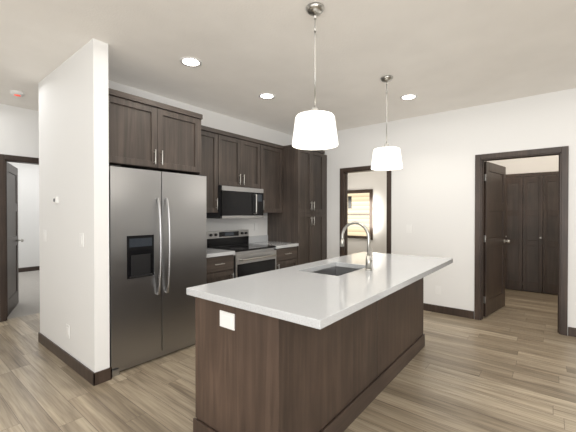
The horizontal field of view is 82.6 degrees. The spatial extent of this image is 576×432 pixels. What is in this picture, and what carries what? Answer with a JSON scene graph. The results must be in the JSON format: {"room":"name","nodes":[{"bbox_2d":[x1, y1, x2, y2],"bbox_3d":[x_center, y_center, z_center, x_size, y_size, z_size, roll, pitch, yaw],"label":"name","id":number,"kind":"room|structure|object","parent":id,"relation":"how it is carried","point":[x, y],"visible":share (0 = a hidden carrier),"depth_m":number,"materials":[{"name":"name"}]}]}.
{"room":"kitchen","nodes":[
{"label":"kitchen","id":0,"kind":"room"},
{"bbox_2d":[0,104,38,157],"bbox_3d":[-3.537,-0.042,4.319,0.120,2.744,7.525,0,1,39],"label":"wall","id":1,"kind":"structure","parent":0,"point":[19,131],"depth_m":4.27,"materials":[{"name":"white paint"}]},
{"bbox_2d":[6,162,23,316],"bbox_3d":[-3.878,0.300,4.639,0.764,2.030,0.356,0,1,39],"label":"door","id":2,"kind":"structure","parent":1,"relation":"in","point":[13,240],"depth_m":4.62,"materials":[{"name":"brown wood"}]},
{"bbox_2d":[0,154,38,321],"bbox_3d":[-3.369,0.273,4.531,0.149,2.106,0.965,0,1,39],"label":"door frame","id":3,"kind":"structure","parent":1,"relation":"attached to","point":[4,158],"depth_m":4.14,"materials":[{"name":"brown wood"}]},
{"bbox_2d":[7,270,39,318],"bbox_3d":[-4.364,1.348,7.090,4.740,0.080,10.800,0,1,39],"label":"floor","id":4,"kind":"structure","parent":0,"point":[29,294],"depth_m":5.45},
{"bbox_2d":[8,162,39,267],"bbox_3d":[-6.414,-0.067,7.445,0.120,2.744,2.970,0,1,39],"label":"wall","id":5,"kind":"structure","parent":0,"point":[28,214],"depth_m":7.72,"materials":[{"name":"white paint"}]},
{"bbox_2d":[58,38,113,372],"bbox_3d":[-1.792,-0.031,2.874,0.750,2.744,0.113,0,1,39],"label":"wall","id":6,"kind":"structure","parent":0,"point":[74,152],"depth_m":2.71,"materials":[{"name":"white paint"}]},
{"bbox_2d":[66,324,69,337],"bbox_3d":[-1.990,1.041,2.963,0.072,0.115,0.008,0,1,39],"label":"electrical outlet plate","id":7,"kind":"object","parent":6,"relation":"attached to","point":[67,326],"depth_m":2.95,"materials":[{"name":"white plastic"}]},
{"bbox_2d":[79,233,83,246],"bbox_3d":[-1.733,0.202,2.750,0.078,0.115,0.008,0,1,39],"label":"switch plate","id":8,"kind":"object","parent":6,"relation":"attached to","point":[81,235],"depth_m":2.74,"materials":[{"name":"white plastic"}]},
{"bbox_2d":[38,67,292,344],"bbox_3d":[-1.177,-0.046,4.779,0.650,2.744,3.858,0,1,39],"label":"wall","id":9,"kind":"structure","parent":0,"point":[48,86],"depth_m":3.39,"materials":[{"name":"white paint"}]},
{"bbox_2d":[43,230,45,241],"bbox_3d":[-2.490,0.203,3.356,0.072,0.115,0.008,0,1,39],"label":"switch plate","id":10,"kind":"object","parent":9,"relation":"attached to","point":[44,231],"depth_m":3.35,"materials":[{"name":"white plastic"}]},
{"bbox_2d":[53,197,57,202],"bbox_3d":[-2.214,-0.151,3.122,0.080,0.060,0.024,0,1,39],"label":"thermostat","id":11,"kind":"object","parent":9,"relation":"attached to","point":[55,199],"visible":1,"depth_m":3.10,"materials":[{"name":"white plastic"}]},
{"bbox_2d":[108,88,203,174],"bbox_3d":[-1.499,-0.778,3.345,0.628,0.630,0.979,0,1,39],"label":"upper cabinet","id":12,"kind":"object","parent":9,"relation":"attached to","point":[146,134],"depth_m":3.11,"materials":[{"name":"brown wood"}]},
{"bbox_2d":[200,124,223,211],"bbox_3d":[-1.129,-0.559,4.051,0.325,1.038,0.536,0,1,39],"label":"upper cabinet","id":13,"kind":"object","parent":9,"relation":"attached to","point":[211,139],"depth_m":4.05,"materials":[{"name":"brown wood"}]},
{"bbox_2d":[224,132,259,187],"bbox_3d":[-0.761,-0.736,4.510,0.325,0.692,0.764,0,1,39],"label":"upper cabinet","id":14,"kind":"object","parent":9,"relation":"attached to","point":[241,153],"depth_m":4.42,"materials":[{"name":"brown wood"}]},
{"bbox_2d":[206,186,262,218],"bbox_3d":[-0.715,-0.177,4.477,0.442,0.412,0.756,0,1,39],"label":"microwave","id":15,"kind":"object","parent":14,"relation":"attached to","point":[238,202],"visible":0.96,"depth_m":4.29,"materials":[{"name":"silver metal"}]},
{"bbox_2d":[254,223,257,230],"bbox_3d":[-0.493,0.166,5.078,0.005,0.115,0.070,0,1,39],"label":"electrical outlet plate","id":16,"kind":"object","parent":9,"relation":"attached to","point":[255,224],"depth_m":5.06,"materials":[{"name":"white plastic"}]},
{"bbox_2d":[249,235,266,242],"bbox_3d":[-0.872,0.362,4.624,0.018,0.099,1.741,0,1,39],"label":"backsplash","id":17,"kind":"structure","parent":9,"relation":"attached to","point":[262,238],"depth_m":5.11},
{"bbox_2d":[257,140,283,211],"bbox_3d":[-0.385,-0.566,4.981,0.325,1.038,0.561,0,1,39],"label":"upper cabinet","id":18,"kind":"object","parent":9,"relation":"attached to","point":[271,184],"depth_m":4.91,"materials":[{"name":"brown wood"}]},
{"bbox_2d":[0,285,575,431],"bbox_3d":[1.023,1.382,2.778,9.060,0.080,10.800,0,1,39],"label":"floor","id":19,"kind":"structure","parent":0,"point":[510,366],"depth_m":2.58,"materials":[{"name":"brown wood"}]},
{"bbox_2d":[109,165,206,376],"bbox_3d":[-1.413,0.455,3.289,0.789,1.767,0.968,0,1,39],"label":"fridge","id":20,"kind":"object","parent":19,"relation":"on","point":[157,244],"visible":0.77,"depth_m":2.99,"materials":[{"name":"silver metal"}]},
{"bbox_2d":[207,255,233,283],"bbox_3d":[-1.036,0.896,3.948,0.613,0.872,0.470,0,1,39],"label":"base cabinet","id":21,"kind":"object","parent":19,"relation":"on","point":[220,264],"depth_m":3.78,"materials":[{"name":"brown wood"}]},
{"bbox_2d":[207,248,234,258],"bbox_3d":[-1.028,0.437,3.938,0.633,0.040,0.474,0,1,39],"label":"countertop","id":22,"kind":"structure","parent":21,"relation":"on","point":[211,253],"depth_m":3.80,"materials":[{"name":"white stone"}]},
{"bbox_2d":[207,229,276,277],"bbox_3d":[-0.606,0.767,4.398,0.665,1.125,0.758,0,1,39],"label":"range","id":23,"kind":"object","parent":19,"relation":"on","point":[250,259],"visible":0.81,"depth_m":4.32,"materials":[{"name":"silver metal"}]},
{"bbox_2d":[274,247,296,269],"bbox_3d":[-0.253,0.888,4.927,0.613,0.872,0.497,0,1,39],"label":"base cabinet","id":24,"kind":"object","parent":19,"relation":"on","point":[286,256],"depth_m":4.72,"materials":[{"name":"brown wood"}]},
{"bbox_2d":[249,243,298,250],"bbox_3d":[-0.245,0.430,4.917,0.633,0.040,0.501,0,1,39],"label":"countertop","id":25,"kind":"structure","parent":24,"relation":"on","point":[277,245],"depth_m":4.74,"materials":[{"name":"white stone"}]},
{"bbox_2d":[267,145,326,264],"bbox_3d":[0.191,0.116,5.443,0.654,2.410,0.868,0,1,39],"label":"pantry cabinet","id":26,"kind":"object","parent":19,"relation":"on","point":[301,219],"visible":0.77,"depth_m":5.13,"materials":[{"name":"brown wood"}]},
{"bbox_2d":[193,277,424,431],"bbox_3d":[0.417,0.905,2.676,0.680,0.875,2.324,0,1,39],"label":"kitchen island","id":27,"kind":"object","parent":19,"relation":"on","point":[336,344],"depth_m":1.87,"materials":[{"name":"brown wood"}]},
{"bbox_2d":[219,310,234,330],"bbox_3d":[-0.334,0.571,1.797,0.118,0.088,0.006,0,1,39],"label":"outlet","id":28,"kind":"object","parent":27,"relation":"attached to","point":[226,317],"depth_m":1.79,"materials":[{"name":"white plastic"}]},
{"bbox_2d":[186,253,452,328],"bbox_3d":[0.512,0.448,2.614,0.957,0.040,2.404,0,1,39],"label":"island countertop","id":29,"kind":"structure","parent":27,"relation":"on","point":[315,295],"depth_m":2.01,"materials":[{"name":"white stone"}]},
{"bbox_2d":[340,221,372,270],"bbox_3d":[0.564,0.235,2.688,0.286,0.386,0.100,0,1,39],"label":"faucet","id":30,"kind":"object","parent":29,"relation":"on","point":[369,260],"depth_m":2.61,"materials":[{"name":"silver metal"}]},
{"bbox_2d":[0,0,575,135],"bbox_3d":[-0.827,-1.464,4.237,13.800,0.100,10.800,0,1,39],"label":"ceiling","id":31,"kind":"structure","parent":0,"point":[436,56],"depth_m":2.80,"materials":[{"name":"paint"}]},
{"bbox_2d":[10,90,24,96],"bbox_3d":[-3.084,-1.391,3.738,0.130,0.036,0.130,0,1,39],"label":"smoke detector","id":32,"kind":"object","parent":31,"relation":"attached to","point":[17,93],"visible":1,"depth_m":3.71,"materials":[{"name":"white plastic"}]},
{"bbox_2d":[180,57,201,66],"bbox_3d":[-0.884,-1.401,2.989,0.199,0.006,0.199,0,0,0],"label":"recessed light","id":33,"kind":"object","parent":31,"relation":"in","point":[190,61],"depth_m":2.99,"materials":[{"name":"white plastic"}]},
{"bbox_2d":[258,93,274,98],"bbox_3d":[-0.248,-1.408,3.857,0.199,0.006,0.199,0,0,0],"label":"recessed light","id":34,"kind":"object","parent":31,"relation":"in","point":[264,95],"depth_m":3.86,"materials":[{"name":"white plastic"}]},
{"bbox_2d":[292,2,337,149],"bbox_3d":[0.182,-0.935,2.208,0.312,0.924,0.312,0,1,39],"label":"pendant light","id":35,"kind":"object","parent":31,"relation":"hanging from","point":[314,128],"visible":1,"depth_m":2.11,"materials":[{"name":"white glass"}]},
{"bbox_2d":[371,75,402,170],"bbox_3d":[1.005,-0.945,3.342,0.312,0.924,0.312,0,1,39],"label":"pendant light","id":36,"kind":"object","parent":31,"relation":"hanging from","point":[386,157],"visible":1,"depth_m":3.25,"materials":[{"name":"white glass"}]},
{"bbox_2d":[400,94,417,99],"bbox_3d":[1.431,-1.408,3.890,0.199,0.006,0.199,0,1,33],"label":"recessed light","id":37,"kind":"object","parent":31,"relation":"in","point":[409,96],"depth_m":3.89,"materials":[{"name":"white plastic"}]},
{"bbox_2d":[348,171,386,254],"bbox_3d":[3.428,-0.064,7.100,5.980,2.744,0.170,0,1,39],"label":"wall","id":38,"kind":"structure","parent":0,"point":[376,181],"depth_m":8.02,"materials":[{"name":"white paint"}]},
{"bbox_2d":[324,88,575,334],"bbox_3d":[3.048,-0.038,3.792,7.180,2.744,0.120,0,1,39],"label":"wall","id":39,"kind":"structure","parent":0,"point":[433,191],"depth_m":4.42,"materials":[{"name":"white paint"}]},
{"bbox_2d":[340,166,390,255],"bbox_3d":[1.245,0.268,5.236,0.870,2.106,0.149,0,1,39],"label":"door frame","id":40,"kind":"structure","parent":39,"relation":"attached to","point":[344,172],"depth_m":5.41,"materials":[{"name":"brown wood"}]},
{"bbox_2d":[483,161,509,316],"bbox_3d":[2.896,0.301,4.534,0.234,2.030,0.796,0,1,39],"label":"door leaf","id":41,"kind":"structure","parent":39,"relation":"in","point":[494,214],"depth_m":4.50,"materials":[{"name":"brown wood"}]},
{"bbox_2d":[474,146,568,335],"bbox_3d":[2.803,0.275,3.990,0.910,2.111,0.149,0,1,39],"label":"door frame","id":42,"kind":"structure","parent":39,"relation":"attached to","point":[562,152],"depth_m":3.75,"materials":[{"name":"brown wood"}]},
{"bbox_2d":[484,155,558,286],"bbox_3d":[4.455,-0.052,5.566,2.460,2.744,0.150,0,1,39],"label":"wall","id":43,"kind":"structure","parent":0,"point":[543,163],"depth_m":5.71,"materials":[{"name":"white paint"}]},
{"bbox_2d":[505,171,558,294],"bbox_3d":[4.130,0.286,5.726,1.736,2.065,0.058,0,1,39],"label":"closet doors","id":44,"kind":"structure","parent":43,"relation":"in","point":[531,224],"depth_m":5.66,"materials":[{"name":"brown wood"}]},
{"bbox_3d":[-0.827,-0.042,4.248,14.040,2.744,11.040,0,1,39],"label":"wall","id":45,"kind":"structure","parent":0,"visible":0},
{"bbox_2d":[18,266,39,271],"bbox_3d":[-6.359,1.255,7.417,0.013,0.100,2.940,0,1,39],"label":"baseboard","id":46,"kind":"structure","parent":45,"relation":"attached to","point":[25,269],"depth_m":7.72,"materials":[{"name":"brown wood"}]},
{"bbox_2d":[38,332,99,385],"bbox_3d":[-2.065,1.290,3.036,1.393,0.100,0.036,0,1,39],"label":"baseboard","id":47,"kind":"structure","parent":45,"relation":"attached to","point":[87,373],"depth_m":2.88,"materials":[{"name":"brown wood"}]},
{"bbox_2d":[348,189,372,239],"bbox_3d":[1.763,-0.037,8.349,0.860,1.250,0.100,0,1,39],"label":"window","id":48,"kind":"structure","parent":45,"relation":"in","point":[360,205],"depth_m":8.32,"materials":[{"name":"wood"},{"name":"glass"}]},
{"bbox_2d":[423,303,473,318],"bbox_3d":[1.976,1.278,4.576,1.090,0.100,0.013,0,1,39],"label":"baseboard","id":49,"kind":"structure","parent":45,"relation":"attached to","point":[427,307],"depth_m":4.41,"materials":[{"name":"brown wood"}]},
{"bbox_2d":[568,327,575,336],"bbox_3d":[4.466,1.294,2.583,3.440,0.100,0.013,0,1,39],"label":"baseboard","id":50,"kind":"structure","parent":45,"relation":"attached to","point":[571,331],"depth_m":3.63,"materials":[{"name":"brown wood"}]}
]}

